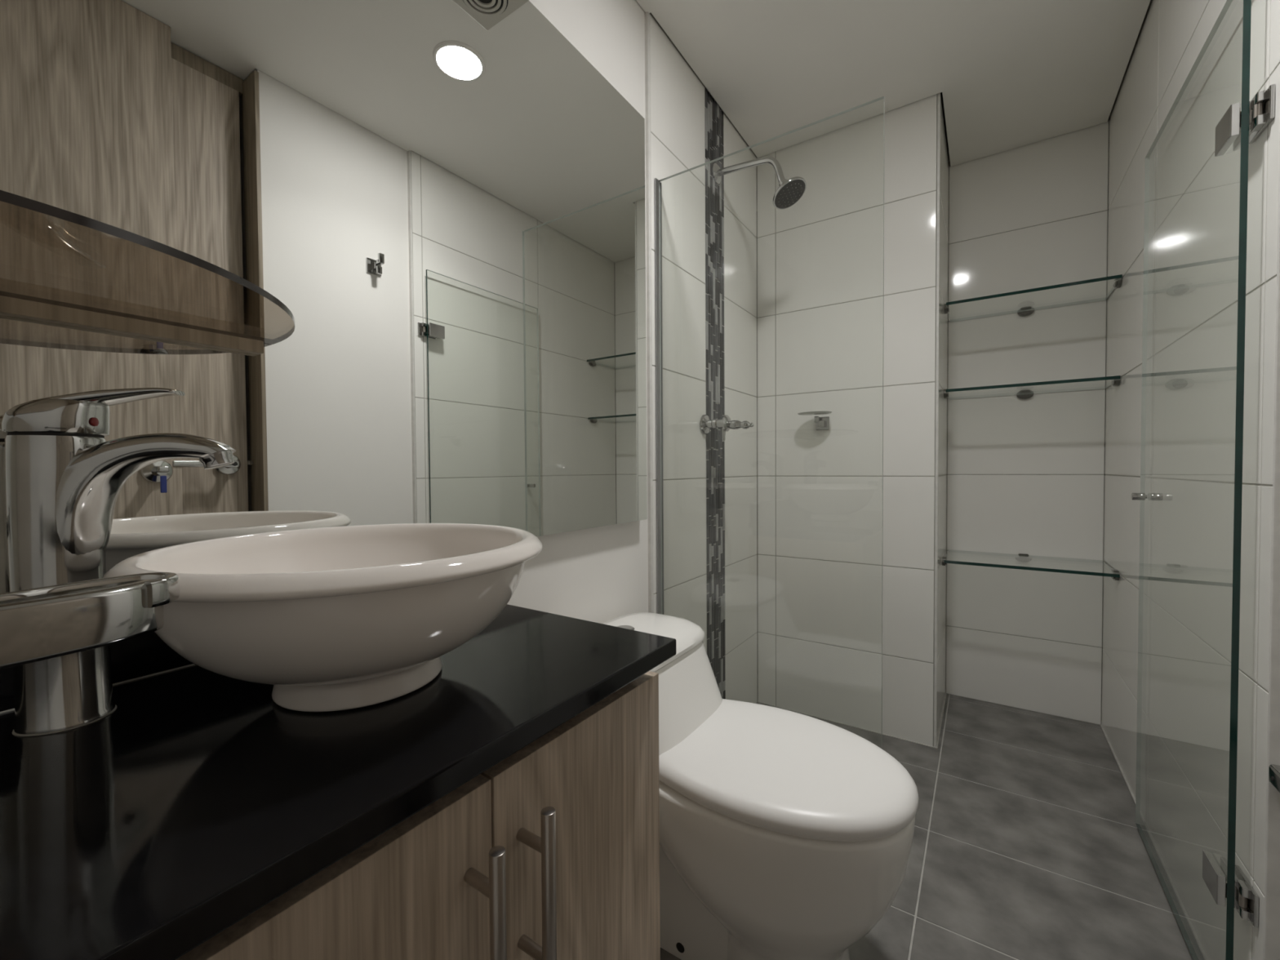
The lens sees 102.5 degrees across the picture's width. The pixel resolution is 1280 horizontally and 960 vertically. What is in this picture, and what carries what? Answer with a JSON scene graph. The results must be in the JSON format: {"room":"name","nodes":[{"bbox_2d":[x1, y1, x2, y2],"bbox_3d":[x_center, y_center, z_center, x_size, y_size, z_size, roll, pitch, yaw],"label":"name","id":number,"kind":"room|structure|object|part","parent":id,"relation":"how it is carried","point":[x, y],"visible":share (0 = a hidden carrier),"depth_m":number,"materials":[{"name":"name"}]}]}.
{"room":"bathroom","nodes":[
{"label":"bathroom","id":0,"kind":"room"},
{"bbox_2d":[506,0,757,703],"bbox_3d":[-0.191,-0.180,1.104,0.108,2.160,2.130,0,1,34],"label":"wall","id":1,"kind":"structure","parent":0,"point":[677,91],"depth_m":1.46,"materials":[{"name":"white tile"}]},
{"bbox_2d":[0,631,192,711],"bbox_3d":[-0.512,0.161,0.509,0.042,0.068,0.767,0,1,34],"label":"backsplash","id":2,"kind":"structure","parent":1,"relation":"attached to","point":[148,654],"depth_m":0.50,"materials":[{"name":"black stone"}]},
{"bbox_2d":[0,0,647,593],"bbox_3d":[-0.361,-0.381,0.741,0.028,0.988,1.307,0,1,34],"label":"wall mirror","id":3,"kind":"object","parent":1,"relation":"attached to","point":[444,200],"visible":0.87,"depth_m":0.66,"materials":[{"name":"silver metal"}]},
{"bbox_2d":[0,190,294,355],"bbox_3d":[-0.468,-0.149,0.333,0.251,0.020,0.493,0,1,34],"label":"glass shelf","id":4,"kind":"object","parent":3,"relation":"attached to","point":[11,304],"visible":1,"depth_m":0.47,"materials":[{"name":"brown glass"}]},
{"bbox_3d":[-0.566,-0.147,0.400,0.014,0.014,0.463,0,1,34],"label":"support rail","id":5,"kind":"part","parent":4,"relation":"part of","materials":[{"name":"brown wood"}]},
{"bbox_2d":[644,11,653,613],"bbox_3d":[0.024,-0.162,1.338,0.013,2.070,0.012,0,1,34],"label":"trim","id":6,"kind":"structure","parent":1,"relation":"attached to","point":[647,60],"depth_m":1.33,"materials":[{"name":"silver metal"}]},
{"bbox_2d":[704,85,725,698],"bbox_3d":[0.224,-0.195,1.669,0.051,2.160,0.137,0,1,34],"label":"mosaic strip","id":7,"kind":"object","parent":1,"relation":"attached to","point":[713,113],"visible":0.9,"depth_m":1.65,"materials":[{"name":"grey tile"}]},
{"bbox_2d":[699,414,754,441],"bbox_3d":[0.265,-0.159,1.543,0.158,0.085,0.062,0,1,34],"label":"shower valve","id":8,"kind":"object","parent":7,"relation":"attached to","point":[725,424],"visible":1,"depth_m":1.54,"materials":[{"name":"silver metal"}]},
{"bbox_3d":[0.233,-0.171,1.565,0.059,0.031,0.031,0,1,34],"label":"stem","id":9,"kind":"part","parent":8,"relation":"part of","materials":[{"name":"silver metal"}]},
{"bbox_3d":[0.299,-0.164,1.520,0.078,0.029,0.028,0,1,34],"label":"lever","id":10,"kind":"part","parent":8,"relation":"part of","materials":[{"name":"silver metal"}]},
{"bbox_2d":[711,156,806,209],"bbox_3d":[0.358,-0.911,1.560,0.285,0.193,0.103,0,1,34],"label":"shower","id":11,"kind":"object","parent":7,"relation":"attached to","point":[789,191],"visible":1,"depth_m":1.52,"materials":[{"name":"silver metal"}]},
{"bbox_3d":[0.337,-0.930,1.579,0.227,0.114,0.020,0,1,34],"label":"arm","id":12,"kind":"part","parent":11,"relation":"part of","materials":[{"name":"silver metal"}]},
{"bbox_3d":[0.440,-0.837,1.507,0.084,0.046,0.094,0,1,34],"label":"nozzle plate","id":13,"kind":"part","parent":11,"relation":"part of","materials":[{"name":"metal"}]},
{"bbox_2d":[756,93,937,746],"bbox_3d":[0.706,-0.202,1.815,0.590,2.160,0.050,0,1,34],"label":"wall","id":14,"kind":"structure","parent":0,"point":[825,571],"depth_m":1.77,"materials":[{"name":"white tile"}]},
{"bbox_2d":[797,412,831,430],"bbox_3d":[0.609,-0.205,1.787,0.116,0.057,0.103,0,1,34],"label":"soap dish","id":15,"kind":"object","parent":14,"relation":"attached to","point":[822,423],"visible":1,"depth_m":1.80,"materials":[{"name":"silver metal"}]},
{"bbox_3d":[0.605,-0.230,1.782,0.116,0.006,0.090,0,1,34],"label":"dish","id":16,"kind":"part","parent":15,"relation":"part of","materials":[{"name":"clear glass"}]},
{"bbox_2d":[757,693,1208,959],"bbox_3d":[0.818,0.861,1.568,1.065,0.005,1.238,0,1,34],"label":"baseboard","id":17,"kind":"structure","parent":14,"relation":"attached to","point":[1193,931],"depth_m":1.39,"materials":[{"name":"tile"}]},
{"bbox_2d":[635,0,1150,166],"bbox_3d":[0.499,-1.196,0.899,1.266,0.019,2.602,0,1,34],"label":"ceiling","id":18,"kind":"structure","parent":0,"point":[1009,74],"depth_m":1.47,"materials":[{"name":"paint"}]},
{"bbox_2d":[660,693,1204,959],"bbox_3d":[0.520,0.909,0.913,1.500,0.060,2.758,0,1,34],"label":"floor","id":19,"kind":"structure","parent":0,"point":[1028,843],"depth_m":1.19,"materials":[{"name":"grey tile"}]},
{"bbox_2d":[175,671,660,959],"bbox_3d":[-0.341,0.556,0.414,0.436,0.680,0.780,0,1,34],"label":"vanity cabinet","id":20,"kind":"object","parent":19,"relation":"on","point":[551,851],"visible":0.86,"depth_m":0.43,"materials":[{"name":"beige wood"}]},
{"bbox_3d":[-0.197,0.521,0.322,0.018,0.552,0.254,0,1,34],"label":"door","id":21,"kind":"part","parent":20,"relation":"part of","materials":[{"name":"beige wood"}]},
{"bbox_2d":[0,604,675,959],"bbox_3d":[-0.349,0.172,0.407,0.425,0.088,0.779,0,1,34],"label":"countertop","id":22,"kind":"structure","parent":20,"relation":"on","point":[148,828],"depth_m":0.34,"materials":[{"name":"black stone"}]},
{"bbox_2d":[1,387,235,736],"bbox_3d":[-0.427,0.059,0.433,0.149,0.272,0.055,-1,1,-18],"label":"tap","id":23,"kind":"object","parent":22,"relation":"on","point":[64,481],"visible":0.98,"depth_m":0.40,"materials":[{"name":"chrome"}]},
{"bbox_3d":[-0.471,-0.051,0.417,0.056,0.029,0.052,-1,1,-12],"label":"lever","id":24,"kind":"part","parent":23,"relation":"part of","materials":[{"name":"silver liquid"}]},
{"bbox_3d":[-0.432,-0.066,0.427,0.086,0.022,0.039,-1,1,-14],"label":"lever blade","id":25,"kind":"part","parent":23,"relation":"part of","materials":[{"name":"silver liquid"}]},
{"bbox_3d":[-0.416,0.022,0.432,0.128,0.123,0.045,-1,1,-14],"label":"spout","id":26,"kind":"part","parent":23,"relation":"part of","materials":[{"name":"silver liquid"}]},
{"bbox_2d":[102,523,542,711],"bbox_3d":[-0.270,0.126,0.498,0.346,0.135,0.346,0,1,2],"label":"vessel basin","id":27,"kind":"object","parent":22,"relation":"on","point":[347,617],"visible":0.95,"depth_m":0.39,"materials":[{"name":"white ceramic"}]},
{"bbox_3d":[-0.117,0.354,0.389,0.039,0.158,0.012,0,1,34],"label":"handle","id":28,"kind":"part","parent":20,"relation":"part of","materials":[{"name":"metal"}]},
{"bbox_3d":[-0.087,0.352,0.434,0.039,0.158,0.012,0,1,34],"label":"handle","id":29,"kind":"part","parent":20,"relation":"part of","materials":[{"name":"metal"}]},
{"bbox_3d":[-0.053,0.515,0.536,0.018,0.552,0.256,0,1,34],"label":"door","id":30,"kind":"part","parent":20,"relation":"part of","materials":[{"name":"beige wood"}]},
{"bbox_2d":[602,612,918,959],"bbox_3d":[0.170,0.598,0.979,0.635,0.564,0.357,0,1,34],"label":"toilet","id":31,"kind":"object","parent":19,"relation":"on","point":[784,834],"visible":0.68,"depth_m":0.82,"materials":[{"name":"white ceramic"}]},
{"bbox_3d":[-0.009,0.339,1.092,0.208,0.039,0.357,0,1,34],"label":"tank lid","id":32,"kind":"part","parent":31,"relation":"part of","materials":[{"name":"white ceramic"}]},
{"bbox_3d":[0.245,0.501,0.926,0.453,0.040,0.349,0,1,34],"label":"seat lid","id":33,"kind":"part","parent":31,"relation":"part of","materials":[{"name":"white plastic"}]},
{"bbox_2d":[654,96,884,749],"bbox_3d":[0.277,0.044,1.217,0.544,1.659,0.029,0,1,34],"label":"panel frame","id":34,"kind":"object","parent":19,"relation":"on","point":[658,184],"visible":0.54,"depth_m":1.35,"materials":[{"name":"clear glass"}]},
{"bbox_2d":[933,92,948,744],"bbox_3d":[1.058,-0.205,1.841,0.050,2.160,0.470,0,1,34],"label":"wall","id":35,"kind":"structure","parent":0,"point":[944,174],"depth_m":1.79,"materials":[{"name":"white tile"}]},
{"bbox_2d":[933,93,940,746],"bbox_3d":[0.943,-0.174,1.632,0.008,2.070,0.008,0,1,34],"label":"trim","id":36,"kind":"structure","parent":35,"relation":"attached to","point":[939,94],"depth_m":1.63,"materials":[{"name":"silver metal"}]},
{"bbox_2d":[945,116,1109,724],"bbox_3d":[1.417,-0.208,1.913,0.466,2.160,0.050,0,1,34],"label":"wall","id":37,"kind":"structure","parent":0,"point":[1024,476],"depth_m":1.88,"materials":[{"name":"white tile"}]},
{"bbox_2d":[942,549,1119,580],"bbox_3d":[1.329,0.290,1.788,0.465,0.032,0.278,0,1,34],"label":"shelf","id":38,"kind":"object","parent":37,"relation":"attached to","point":[1023,557],"visible":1,"depth_m":1.77,"materials":[{"name":"clear glass"}]},
{"bbox_2d":[943,375,1120,399],"bbox_3d":[1.333,-0.309,1.786,0.465,0.032,0.250,0,1,34],"label":"glass shelf","id":39,"kind":"object","parent":37,"relation":"attached to","point":[1024,390],"visible":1,"depth_m":1.74,"materials":[{"name":"clear glass"}]},
{"bbox_2d":[944,274,1122,322],"bbox_3d":[1.329,-0.611,1.777,0.465,0.032,0.256,0,1,34],"label":"corner shelf","id":40,"kind":"object","parent":37,"relation":"attached to","point":[1028,311],"visible":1,"depth_m":1.76,"materials":[{"name":"clear glass"}]},
{"bbox_2d":[1101,0,1279,959],"bbox_3d":[1.272,-0.193,1.234,0.050,2.160,1.241,0,1,34],"label":"wall","id":41,"kind":"structure","parent":0,"point":[1194,202],"depth_m":1.02,"materials":[{"name":"white tile"}]},
{"bbox_2d":[1130,0,1275,959],"bbox_3d":[1.064,0.043,1.009,0.048,1.632,0.596,0,1,32],"label":"shower door","id":42,"kind":"structure","parent":41,"relation":"attached to","point":[1228,880],"depth_m":0.79,"materials":[{"name":"clear glass"}]},
{"bbox_3d":[1.190,0.039,1.210,0.048,0.017,0.017,0,1,34],"label":"knob","id":43,"kind":"part","parent":42,"relation":"part of","materials":[{"name":"silver metal"}]},
{"bbox_3d":[0.933,0.642,0.797,0.015,0.048,0.072,0,1,34],"label":"wall plate","id":44,"kind":"part","parent":42,"relation":"part of","materials":[{"name":"silver metal"}]},
{"bbox_3d":[0.925,-0.546,0.771,0.015,0.048,0.072,0,1,34],"label":"wall plate","id":45,"kind":"part","parent":42,"relation":"part of","materials":[{"name":"silver metal"}]},
{"bbox_2d":[1262,143,1279,959],"bbox_3d":[0.911,-0.154,0.726,0.019,2.070,0.006,0,1,34],"label":"trim","id":46,"kind":"structure","parent":41,"relation":"attached to","point":[1272,875],"depth_m":0.74,"materials":[{"name":"silver metal"}]},
{"bbox_3d":[-0.189,-0.151,-0.239,1.608,2.160,0.100,0,1,34],"label":"wall","id":47,"kind":"structure","parent":0,"visible":0},
{"bbox_2d":[0,572,180,669],"bbox_3d":[-0.349,0.070,0.142,0.055,0.051,0.345,0,1,34],"label":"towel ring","id":48,"kind":"object","parent":47,"relation":"attached to","point":[39,624],"visible":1,"depth_m":0.24,"materials":[{"name":"silver metal"}]},
{"bbox_3d":[0.868,-0.174,0.472,0.200,2.160,0.468,0,1,34],"label":"wall","id":49,"kind":"structure","parent":0,"visible":0},
{"bbox_2d":[1268,764,1279,793],"bbox_3d":[0.780,0.424,0.595,0.076,0.029,0.380,0,1,34],"label":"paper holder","id":50,"kind":"object","parent":49,"relation":"attached to","point":[1273,770],"visible":1,"depth_m":0.72,"materials":[{"name":"silver metal"}]}
]}

